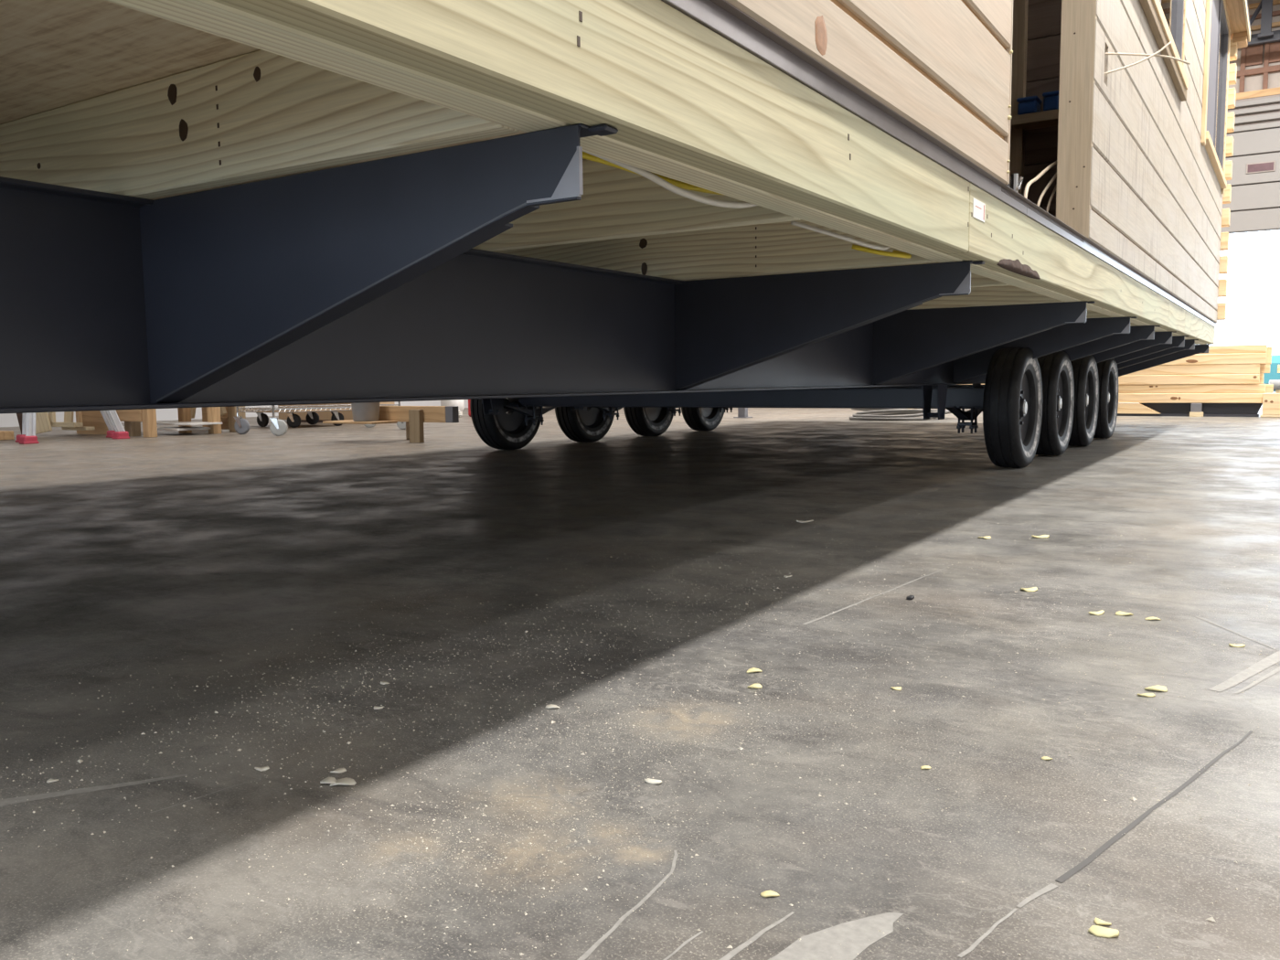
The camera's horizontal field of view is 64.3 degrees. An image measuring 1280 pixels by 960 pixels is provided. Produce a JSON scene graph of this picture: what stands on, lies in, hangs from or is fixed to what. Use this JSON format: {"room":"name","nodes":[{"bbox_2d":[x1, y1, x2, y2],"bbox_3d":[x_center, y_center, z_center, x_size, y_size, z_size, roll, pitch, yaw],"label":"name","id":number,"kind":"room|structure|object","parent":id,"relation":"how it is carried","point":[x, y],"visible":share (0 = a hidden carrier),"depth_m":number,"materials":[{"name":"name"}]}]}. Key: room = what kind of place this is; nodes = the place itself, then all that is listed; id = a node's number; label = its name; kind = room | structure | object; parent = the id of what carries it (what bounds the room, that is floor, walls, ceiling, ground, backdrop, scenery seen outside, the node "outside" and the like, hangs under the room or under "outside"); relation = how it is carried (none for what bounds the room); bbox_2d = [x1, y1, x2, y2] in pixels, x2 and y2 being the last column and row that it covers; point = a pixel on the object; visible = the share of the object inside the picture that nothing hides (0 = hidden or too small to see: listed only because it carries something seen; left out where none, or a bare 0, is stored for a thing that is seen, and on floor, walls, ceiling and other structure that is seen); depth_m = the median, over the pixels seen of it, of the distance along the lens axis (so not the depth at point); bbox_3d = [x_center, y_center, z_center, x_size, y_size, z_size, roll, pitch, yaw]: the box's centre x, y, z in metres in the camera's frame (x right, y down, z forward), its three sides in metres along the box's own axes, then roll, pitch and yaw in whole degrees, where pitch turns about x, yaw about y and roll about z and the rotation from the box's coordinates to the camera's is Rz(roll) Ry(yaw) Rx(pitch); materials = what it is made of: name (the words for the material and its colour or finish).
{"room":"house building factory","nodes":[
{"label":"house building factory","id":0,"kind":"room"},
{"bbox_2d":[0,399,468,426],"bbox_3d":[-9.955,-4.150,12.172,0.200,7.200,26.400,3,7,32],"label":"wall","id":1,"kind":"structure","parent":0,"point":[6,420],"depth_m":16.17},
{"bbox_2d":[0,391,1279,959],"bbox_3d":[34.727,-2.299,26.366,60.000,0.201,98.000,3,7,32],"label":"floor","id":2,"kind":"structure","parent":0,"point":[117,556],"depth_m":1.74,"materials":[{"name":"concrete"}]},
{"bbox_2d":[0,430,14,440],"bbox_3d":[-7.160,-0.485,10.887,1.400,0.090,0.220,3,7,32],"label":"timber","id":3,"kind":"object","parent":2,"relation":"on","point":[4,434],"visible":1,"depth_m":10.55,"materials":[{"name":"brown wood"}]},
{"bbox_2d":[46,778,59,782],"bbox_3d":[-0.794,0.406,1.378,0.015,0.003,0.010,-1,6,-7],"label":"chip","id":4,"kind":"object","parent":2,"relation":"on","point":[48,780],"visible":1,"depth_m":1.38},
{"bbox_2d":[16,410,108,435],"bbox_3d":[-6.448,-0.794,11.356,0.829,0.600,0.654,3,7,32],"label":"wooden crate","id":5,"kind":"object","parent":2,"relation":"on","point":[90,421],"visible":0.49,"depth_m":11.34,"materials":[{"name":"brown wood"}]},
{"bbox_2d":[15,410,129,444],"bbox_3d":[-5.830,-1.297,10.299,0.705,1.790,1.169,3,7,32],"label":"stepladder","id":6,"kind":"object","parent":2,"relation":"on","point":[116,431],"visible":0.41,"depth_m":10.41,"materials":[{"name":"metal"}]},
{"bbox_2d":[116,406,222,437],"bbox_3d":[-5.239,-0.924,11.260,0.900,0.850,1.050,3,7,32],"label":"workbench","id":7,"kind":"object","parent":2,"relation":"on","point":[132,419],"visible":0.52,"depth_m":11.08,"materials":[{"name":"brown wood"}]},
{"bbox_2d":[157,426,210,430],"bbox_3d":[-5.133,-0.575,11.407,0.550,0.025,0.450,3,7,32],"label":"shelf","id":8,"kind":"object","parent":7,"relation":"attached to","point":[181,428],"depth_m":11.25,"materials":[{"name":"white plastic"}]},
{"bbox_2d":[156,421,222,425],"bbox_3d":[-5.057,-0.631,11.382,0.700,0.020,0.400,3,7,32],"label":"shelf","id":9,"kind":"object","parent":7,"relation":"attached to","point":[176,422],"depth_m":11.28,"materials":[{"name":"white plastic"}]},
{"bbox_2d":[190,405,245,432],"bbox_3d":[-5.016,-0.915,11.982,0.900,0.711,0.280,3,7,32],"label":"stand","id":10,"kind":"object","parent":2,"relation":"on","point":[227,413],"visible":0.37,"depth_m":11.82,"materials":[{"name":"brown wood"}]},
{"bbox_2d":[254,766,269,771],"bbox_3d":[-0.524,0.400,1.412,0.021,0.004,0.014,-2,6,-15],"label":"chip","id":11,"kind":"object","parent":2,"relation":"on","point":[265,768],"visible":1,"depth_m":1.41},
{"bbox_2d":[245,406,351,427],"bbox_3d":[-4.436,-0.816,13.274,1.200,0.230,1.013,3,7,32],"label":"dolly","id":12,"kind":"object","parent":2,"relation":"on","point":[293,421],"visible":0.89,"depth_m":13.19,"materials":[{"name":"black rubber"}]},
{"bbox_2d":[233,401,405,436],"bbox_3d":[-3.573,-1.300,11.576,0.997,1.500,1.856,4,7,42],"label":"wire cart","id":13,"kind":"object","parent":2,"relation":"on","point":[277,427],"visible":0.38,"depth_m":11.20,"materials":[{"name":"silver metal"}]},
{"bbox_2d":[237,404,398,412],"bbox_3d":[-3.612,-0.821,11.614,0.832,0.049,1.690,4,7,41],"label":"wire shelf","id":14,"kind":"object","parent":13,"relation":"attached to","point":[261,409],"depth_m":11.24,"materials":[{"name":"silver metal"}]},
{"bbox_2d":[320,777,336,783],"bbox_3d":[-0.416,0.403,1.364,0.026,0.005,0.018,1,6,20],"label":"chip","id":15,"kind":"object","parent":2,"relation":"on","point":[328,780],"visible":1,"depth_m":1.36,"materials":[{"name":"grey wood"}]},
{"bbox_2d":[277,401,394,422],"bbox_3d":[-4.387,-1.108,14.630,2.000,0.550,0.410,3,7,32],"label":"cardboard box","id":16,"kind":"object","parent":2,"relation":"on","point":[324,416],"visible":0.19,"depth_m":14.49,"materials":[{"name":"cardboard"}]},
{"bbox_2d":[330,768,346,773],"bbox_3d":[-0.415,0.400,1.400,0.023,0.004,0.013,-2,6,-17],"label":"chip","id":17,"kind":"object","parent":2,"relation":"on","point":[339,770],"visible":1,"depth_m":1.40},
{"bbox_2d":[329,777,356,786],"bbox_3d":[-0.396,0.403,1.358,0.035,0.005,0.020,-2,6,-9],"label":"chip","id":18,"kind":"object","parent":2,"relation":"on","point":[346,781],"visible":1,"depth_m":1.36,"materials":[{"name":"beige wood"}]},
{"bbox_2d":[373,705,384,709],"bbox_3d":[-0.429,0.374,1.673,0.016,0.003,0.011,0,6,4],"label":"chip","id":19,"kind":"object","parent":2,"relation":"on","point":[375,707],"visible":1,"depth_m":1.67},
{"bbox_2d":[322,405,458,443],"bbox_3d":[-2.190,-0.521,9.437,1.330,0.330,0.750,3,7,32],"label":"trestle","id":20,"kind":"object","parent":2,"relation":"on","point":[414,417],"visible":0.91,"depth_m":9.21,"materials":[{"name":"brown wood"}]},
{"bbox_2d":[351,402,379,421],"bbox_3d":[-2.525,-0.677,9.374,0.290,0.270,0.290,3,7,32],"label":"bucket","id":21,"kind":"object","parent":20,"relation":"on","point":[361,411],"visible":0.54,"depth_m":9.28,"materials":[{"name":"grey plastic"}]},
{"bbox_2d":[440,399,464,411],"bbox_3d":[-3.088,-1.279,16.767,0.380,0.450,0.380,3,7,32],"label":"tank","id":22,"kind":"object","parent":2,"relation":"on","point":[460,403],"visible":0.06,"depth_m":16.62,"materials":[{"name":"white plastic"}]},
{"bbox_2d":[468,399,470,416],"bbox_3d":[-2.531,-1.218,16.267,0.400,0.413,0.250,3,7,32],"label":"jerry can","id":23,"kind":"object","parent":2,"relation":"on","point":[469,410],"visible":0.05,"depth_m":16.25,"materials":[{"name":"red plastic"}]},
{"bbox_2d":[545,704,560,708],"bbox_3d":[-0.142,0.371,1.667,0.025,0.004,0.014,1,6,13],"label":"chip","id":24,"kind":"object","parent":2,"relation":"on","point":[550,706],"visible":1,"depth_m":1.67,"materials":[{"name":"white wood"}]},
{"bbox_2d":[0,123,1208,467],"bbox_3d":[0.823,-0.578,6.928,4.598,0.858,13.200,3,7,32],"label":"chassis","id":25,"kind":"object","parent":2,"relation":"on","point":[365,282],"visible":1,"depth_m":2.37,"materials":[{"name":"black paint"}]},
{"bbox_2d":[0,0,1250,344],"bbox_3d":[0.654,-3.240,6.952,5.574,4.442,12.520,3,7,32],"label":"cabin","id":26,"kind":"object","parent":25,"relation":"on","point":[896,124],"visible":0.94,"depth_m":1.89,"materials":[{"name":"brown wood"}]},
{"bbox_2d":[582,151,725,195],"bbox_3d":[0.052,-0.530,1.787,0.066,0.041,0.558,4,7,40],"label":"cable","id":27,"kind":"object","parent":26,"relation":"attached to","point":[682,185],"visible":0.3,"depth_m":1.75,"materials":[{"name":"yellow plastic"}]},
{"bbox_2d":[582,150,757,208],"bbox_3d":[0.067,-0.515,1.752,0.049,0.064,0.705,3,7,37],"label":"electrical cable","id":28,"kind":"object","parent":26,"relation":"attached to","point":[656,179],"visible":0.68,"depth_m":1.72,"materials":[{"name":"white plastic"}]},
{"bbox_2d":[790,220,890,250],"bbox_3d":[0.510,-0.579,2.437,0.048,0.037,0.469,4,7,42],"label":"electrical cable","id":29,"kind":"object","parent":26,"relation":"attached to","point":[795,223],"visible":0.86,"depth_m":2.35,"materials":[{"name":"white plastic"}]},
{"bbox_2d":[851,244,911,258],"bbox_3d":[0.656,-0.607,2.708,0.083,0.038,0.252,4,7,40],"label":"cable","id":30,"kind":"object","parent":26,"relation":"attached to","point":[895,253],"visible":1,"depth_m":2.64,"materials":[{"name":"yellow plastic"}]},
{"bbox_2d":[1010,173,1023,192],"bbox_3d":[1.417,-1.058,3.936,0.055,0.221,0.123,-3,6,-23],"label":"pipe fitting","id":31,"kind":"object","parent":26,"relation":"on","point":[1015,185],"visible":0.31,"depth_m":3.87,"materials":[{"name":"silver metal"}]},
{"bbox_2d":[1016,96,1041,115],"bbox_3d":[2.316,-2.214,6.062,0.117,0.100,0.130,3,7,32],"label":"storage box","id":32,"kind":"object","parent":26,"relation":"on","point":[1030,104],"visible":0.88,"depth_m":6.01,"materials":[{"name":"blue plastic"}]},
{"bbox_2d":[1024,160,1056,198],"bbox_3d":[1.617,-1.177,4.075,0.031,0.349,0.709,3,7,34],"label":"electrical cable","id":33,"kind":"object","parent":26,"relation":"attached to","point":[1053,164],"visible":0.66,"depth_m":3.98,"materials":[{"name":"white plastic"}]},
{"bbox_2d":[1036,172,1056,206],"bbox_3d":[1.700,-1.160,4.221,0.019,0.351,0.341,4,7,39],"label":"electrical cable","id":34,"kind":"object","parent":26,"relation":"attached to","point":[1055,175],"visible":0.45,"depth_m":4.16,"materials":[{"name":"white plastic"}]},
{"bbox_2d":[1042,90,1058,111],"bbox_3d":[2.428,-2.213,5.990,0.100,0.110,0.130,3,7,32],"label":"storage box","id":35,"kind":"object","parent":26,"relation":"on","point":[1050,101],"visible":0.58,"depth_m":5.94,"materials":[{"name":"blue plastic"}]},
{"bbox_2d":[1046,183,1056,213],"bbox_3d":[1.747,-1.158,4.283,0.013,0.325,0.236,4,7,41],"label":"electrical cable","id":36,"kind":"object","parent":26,"relation":"attached to","point":[1054,189],"visible":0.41,"depth_m":4.23,"materials":[{"name":"white plastic"}]},
{"bbox_2d":[1104,41,1171,74],"bbox_3d":[2.094,-1.780,4.301,0.416,0.188,0.042,-3,6,-20],"label":"wire","id":37,"kind":"object","parent":26,"relation":"attached to","point":[1169,43],"visible":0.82,"depth_m":4.31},
{"bbox_2d":[1104,53,1190,64],"bbox_3d":[2.134,-1.795,4.319,0.505,0.045,0.042,-3,6,-21],"label":"wire","id":38,"kind":"object","parent":26,"relation":"attached to","point":[1125,54],"visible":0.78,"depth_m":4.35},
{"bbox_2d":[0,507,1279,959],"bbox_3d":[0.615,0.302,2.292,2.403,0.004,3.648,3,7,32],"label":"sawdust","id":39,"kind":"object","parent":2,"relation":"on","point":[1211,919],"visible":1,"depth_m":1.40},
{"bbox_2d":[643,778,661,784],"bbox_3d":[0.018,0.399,1.353,0.026,0.004,0.015,2,6,23],"label":"chip","id":40,"kind":"object","parent":2,"relation":"on","point":[648,780],"visible":1,"depth_m":1.35,"materials":[{"name":"white wood"}]},
{"bbox_2d":[733,407,752,417],"bbox_3d":[1.466,-1.186,14.506,0.210,0.600,0.200,3,7,32],"label":"post","id":41,"kind":"object","parent":2,"relation":"on","point":[742,412],"visible":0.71,"depth_m":14.48,"materials":[{"name":"grey metal"}]},
{"bbox_2d":[746,667,762,672],"bbox_3d":[0.209,0.348,1.861,0.031,0.005,0.020,-3,6,-19],"label":"chip","id":42,"kind":"object","parent":2,"relation":"on","point":[753,669],"visible":1,"depth_m":1.86,"materials":[{"name":"beige wood"}]},
{"bbox_2d":[747,682,762,688],"bbox_3d":[0.199,0.357,1.766,0.025,0.005,0.018,1,6,13],"label":"chip","id":43,"kind":"object","parent":2,"relation":"on","point":[753,686],"visible":1,"depth_m":1.76,"materials":[{"name":"beige wood"}]},
{"bbox_2d":[760,890,779,897],"bbox_3d":[0.134,0.427,1.052,0.019,0.003,0.010,-2,6,-17],"label":"chip","id":44,"kind":"object","parent":2,"relation":"on","point":[767,893],"visible":1,"depth_m":1.05,"materials":[{"name":"beige wood"}]},
{"bbox_2d":[795,519,813,522],"bbox_3d":[0.618,0.153,3.811,0.067,0.009,0.030,-1,6,-6],"label":"chip","id":45,"kind":"object","parent":2,"relation":"on","point":[801,521],"visible":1,"depth_m":3.80,"materials":[{"name":"beige wood"}]},
{"bbox_2d":[890,686,901,690],"bbox_3d":[0.439,0.357,1.747,0.018,0.004,0.012,2,6,26],"label":"chip","id":46,"kind":"object","parent":2,"relation":"on","point":[895,688],"visible":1,"depth_m":1.74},
{"bbox_2d":[849,408,951,420],"bbox_3d":[3.374,-0.888,13.490,1.396,0.161,1.540,3,7,32],"label":"coil","id":47,"kind":"object","parent":2,"relation":"on","point":[867,414],"visible":0.77,"depth_m":13.15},
{"bbox_2d":[906,595,914,599],"bbox_3d":[0.653,0.284,2.459,0.013,0.008,0.025,3,7,32],"label":"nut","id":48,"kind":"object","parent":2,"relation":"on","point":[910,597],"visible":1,"depth_m":2.45,"materials":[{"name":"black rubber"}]},
{"bbox_2d":[920,765,931,769],"bbox_3d":[0.390,0.392,1.390,0.015,0.003,0.010,0,6,7],"label":"chip","id":49,"kind":"object","parent":2,"relation":"on","point":[923,766],"visible":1,"depth_m":1.39,"materials":[{"name":"beige wood"}]},
{"bbox_2d":[1020,586,1037,591],"bbox_3d":[0.972,0.272,2.543,0.044,0.008,0.033,-2,6,-11],"label":"chip","id":50,"kind":"object","parent":2,"relation":"on","point":[1033,589],"visible":1,"depth_m":2.54,"materials":[{"name":"beige wood"}]},
{"bbox_2d":[1031,534,1049,538],"bbox_3d":[1.327,0.187,3.380,0.063,0.009,0.032,-1,6,1],"label":"chip","id":51,"kind":"object","parent":2,"relation":"on","point":[1041,536],"visible":1,"depth_m":3.37,"materials":[{"name":"beige wood"}]},
{"bbox_2d":[1041,756,1052,759],"bbox_3d":[0.566,0.387,1.419,0.012,0.003,0.012,-5,7,-36],"label":"chip","id":52,"kind":"object","parent":2,"relation":"on","point":[1043,757],"visible":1,"depth_m":1.42,"materials":[{"name":"beige wood"}]},
{"bbox_2d":[1088,609,1104,615],"bbox_3d":[1.025,0.297,2.285,0.025,0.006,0.044,4,7,40],"label":"chip","id":53,"kind":"object","parent":2,"relation":"on","point":[1100,613],"visible":1,"depth_m":2.28,"materials":[{"name":"beige wood"}]},
{"bbox_2d":[1093,917,1111,925],"bbox_3d":[0.450,0.430,0.991,0.016,0.003,0.009,1,6,19],"label":"chip","id":54,"kind":"object","parent":2,"relation":"on","point":[1097,922],"visible":1,"depth_m":0.99,"materials":[{"name":"beige wood"}]},
{"bbox_2d":[1088,925,1119,938],"bbox_3d":[0.443,0.431,0.974,0.028,0.005,0.018,1,6,19],"label":"chip","id":55,"kind":"object","parent":2,"relation":"on","point":[1096,930],"visible":1,"depth_m":0.97,"materials":[{"name":"beige wood"}]},
{"bbox_2d":[1115,610,1133,615],"bbox_3d":[1.081,0.298,2.272,0.036,0.006,0.022,2,6,29],"label":"chip","id":56,"kind":"object","parent":2,"relation":"on","point":[1119,613],"visible":1,"depth_m":2.27,"materials":[{"name":"beige wood"}]},
{"bbox_2d":[1136,693,1155,697],"bbox_3d":[0.842,0.357,1.695,0.030,0.004,0.014,1,6,17],"label":"chip","id":57,"kind":"object","parent":2,"relation":"on","point":[1148,695],"visible":1,"depth_m":1.69,"materials":[{"name":"beige wood"}]},
{"bbox_2d":[1144,616,1161,619],"bbox_3d":[1.120,0.302,2.224,0.032,0.005,0.017,-2,6,-11],"label":"chip","id":58,"kind":"object","parent":2,"relation":"on","point":[1152,617],"visible":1,"depth_m":2.22,"materials":[{"name":"beige wood"}]},
{"bbox_2d":[1144,684,1167,692],"bbox_3d":[0.874,0.353,1.725,0.036,0.006,0.022,1,6,18],"label":"chip","id":59,"kind":"object","parent":2,"relation":"on","point":[1157,688],"visible":1,"depth_m":1.72,"materials":[{"name":"beige wood"}]},
{"bbox_2d":[1117,403,1262,416],"bbox_3d":[6.623,-0.951,13.690,2.975,0.174,0.485,3,7,32],"label":"support","id":60,"kind":"object","parent":2,"relation":"on","point":[1184,410],"visible":0.92,"depth_m":13.16,"materials":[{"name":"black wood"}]},
{"bbox_2d":[1117,403,1160,413],"bbox_3d":[6.059,-0.986,13.962,1.930,0.136,0.140,3,7,32],"label":"timber","id":61,"kind":"object","parent":60,"relation":"on","point":[1123,408],"visible":0.36,"depth_m":13.55,"materials":[{"name":"brown wood"}]},
{"bbox_2d":[1118,393,1263,403],"bbox_3d":[6.562,-1.099,13.662,3.090,0.124,0.161,3,7,32],"label":"timber","id":62,"kind":"object","parent":61,"relation":"on","point":[1123,398],"visible":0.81,"depth_m":13.20,"materials":[{"name":"brown wood"}]},
{"bbox_2d":[1118,384,1266,393],"bbox_3d":[6.576,-1.220,13.664,3.100,0.112,0.161,3,7,32],"label":"timber","id":63,"kind":"object","parent":62,"relation":"on","point":[1183,388],"visible":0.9,"depth_m":13.19,"materials":[{"name":"brown wood"}]},
{"bbox_2d":[1118,373,1259,384],"bbox_3d":[6.534,-1.339,13.655,3.030,0.124,0.161,3,7,32],"label":"timber","id":64,"kind":"object","parent":63,"relation":"on","point":[1221,378],"visible":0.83,"depth_m":13.19,"materials":[{"name":"brown wood"}]},
{"bbox_2d":[1123,363,1260,375],"bbox_3d":[6.536,-1.464,13.648,3.030,0.122,0.160,3,7,32],"label":"timber","id":65,"kind":"object","parent":64,"relation":"on","point":[1239,368],"visible":0.48,"depth_m":13.12,"materials":[{"name":"brown wood"}]},
{"bbox_2d":[1158,352,1266,365],"bbox_3d":[6.559,-1.592,13.618,3.090,0.134,0.171,3,7,32],"label":"timber","id":66,"kind":"object","parent":65,"relation":"on","point":[1247,357],"visible":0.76,"depth_m":12.98,"materials":[{"name":"brown wood"}]},
{"bbox_2d":[1196,344,1267,354],"bbox_3d":[6.564,-1.713,13.616,3.090,0.103,0.170,3,7,32],"label":"timber","id":67,"kind":"object","parent":66,"relation":"on","point":[1241,348],"visible":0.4,"depth_m":12.89,"materials":[{"name":"brown wood"}]},
{"bbox_3d":[6.691,-1.115,13.817,2.940,0.123,0.160,3,7,32],"label":"timber","id":68,"kind":"object","parent":60,"relation":"on","visible":0},
{"bbox_2d":[1265,384,1273,393],"bbox_3d":[6.749,-1.229,13.768,3.080,0.110,0.160,3,7,32],"label":"timber","id":69,"kind":"object","parent":68,"relation":"on","point":[1269,389],"visible":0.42,"depth_m":12.89,"materials":[{"name":"brown wood"}]},
{"bbox_2d":[1126,373,1264,384],"bbox_3d":[6.701,-1.355,13.785,2.970,0.137,0.160,3,7,32],"label":"timber","id":70,"kind":"object","parent":69,"relation":"on","point":[1262,375],"visible":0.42,"depth_m":12.94,"materials":[{"name":"brown wood"}]},
{"bbox_2d":[1259,363,1270,373],"bbox_3d":[6.727,-1.479,13.756,3.035,0.110,0.160,3,7,32],"label":"timber","id":71,"kind":"object","parent":70,"relation":"on","point":[1264,368],"visible":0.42,"depth_m":12.90,"materials":[{"name":"brown wood"}]},
{"bbox_2d":[1176,346,1272,365],"bbox_3d":[6.729,-1.643,13.737,3.045,0.219,0.160,3,7,32],"label":"timber","id":72,"kind":"object","parent":71,"relation":"on","point":[1269,348],"visible":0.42,"depth_m":12.87,"materials":[{"name":"brown wood"}]},
{"bbox_2d":[1228,643,1245,647],"bbox_3d":[1.171,0.324,1.998,0.029,0.004,0.018,2,6,24],"label":"chip","id":73,"kind":"object","parent":2,"relation":"on","point":[1231,645],"visible":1,"depth_m":1.99,"materials":[{"name":"beige wood"}]},
{"bbox_2d":[1259,414,1279,417],"bbox_3d":[7.880,-0.795,12.662,0.290,0.034,0.150,3,7,32],"label":"timber","id":74,"kind":"object","parent":2,"relation":"on","point":[1261,415],"visible":1,"depth_m":12.62,"materials":[{"name":"brown wood"}]},
{"bbox_2d":[1261,393,1279,415],"bbox_3d":[8.090,-0.935,12.524,0.740,0.265,0.171,3,7,32],"label":"timber","id":75,"kind":"object","parent":74,"relation":"on","point":[1271,401],"visible":1,"depth_m":12.60,"materials":[{"name":"brown wood"}]},
{"bbox_2d":[1263,355,1279,391],"bbox_3d":[23.497,-3.480,32.864,6.400,1.150,3.000,3,7,32],"label":"pile","id":76,"kind":"object","parent":2,"relation":"on","point":[1275,359],"visible":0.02,"depth_m":33.01,"materials":[{"name":"blue plastic"}]},
{"bbox_3d":[8.714,-1.000,13.125,0.900,0.335,0.120,3,7,32],"label":"trestle","id":77,"kind":"object","parent":2,"relation":"on","visible":0},
{"bbox_2d":[1268,379,1279,389],"bbox_3d":[8.650,-1.237,13.165,0.893,0.130,0.130,1,6,20],"label":"roll","id":78,"kind":"object","parent":77,"relation":"on","point":[1276,382],"visible":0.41,"depth_m":13.25,"materials":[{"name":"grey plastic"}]},
{"bbox_2d":[1228,0,1279,100],"bbox_3d":[8.084,-4.723,16.032,26.000,7.200,0.400,3,7,32],"label":"wall","id":79,"kind":"structure","parent":0,"point":[1258,66],"depth_m":15.11,"materials":[{"name":"brown wood"}]},
{"bbox_2d":[1221,94,1279,233],"bbox_3d":[10.108,-4.648,14.559,8.000,1.950,0.140,3,7,32],"label":"door","id":80,"kind":"structure","parent":79,"relation":"in","point":[1254,205],"depth_m":15.13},
{"bbox_3d":[1.041,-7.275,4.781,26.400,0.200,26.800,3,7,32],"label":"ceiling","id":81,"kind":"structure","parent":0,"visible":0},
{"bbox_2d":[1258,0,1273,39],"bbox_3d":[8.975,-7.266,14.539,0.190,1.870,0.300,3,7,32],"label":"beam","id":82,"kind":"structure","parent":81,"relation":"attached to","point":[1266,16],"depth_m":14.52,"materials":[{"name":"grey metal"}]},
{"bbox_3d":[12.119,-3.035,-1.898,0.200,7.200,26.400,3,7,32],"label":"wall","id":83,"kind":"structure","parent":0,"visible":0},
{"bbox_2d":[1247,0,1279,46],"bbox_3d":[7.853,-6.841,15.316,26.045,1.000,0.080,3,7,32],"label":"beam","id":84,"kind":"structure","parent":83,"relation":"attached to","point":[1276,37],"depth_m":14.64,"materials":[{"name":"grey metal"}]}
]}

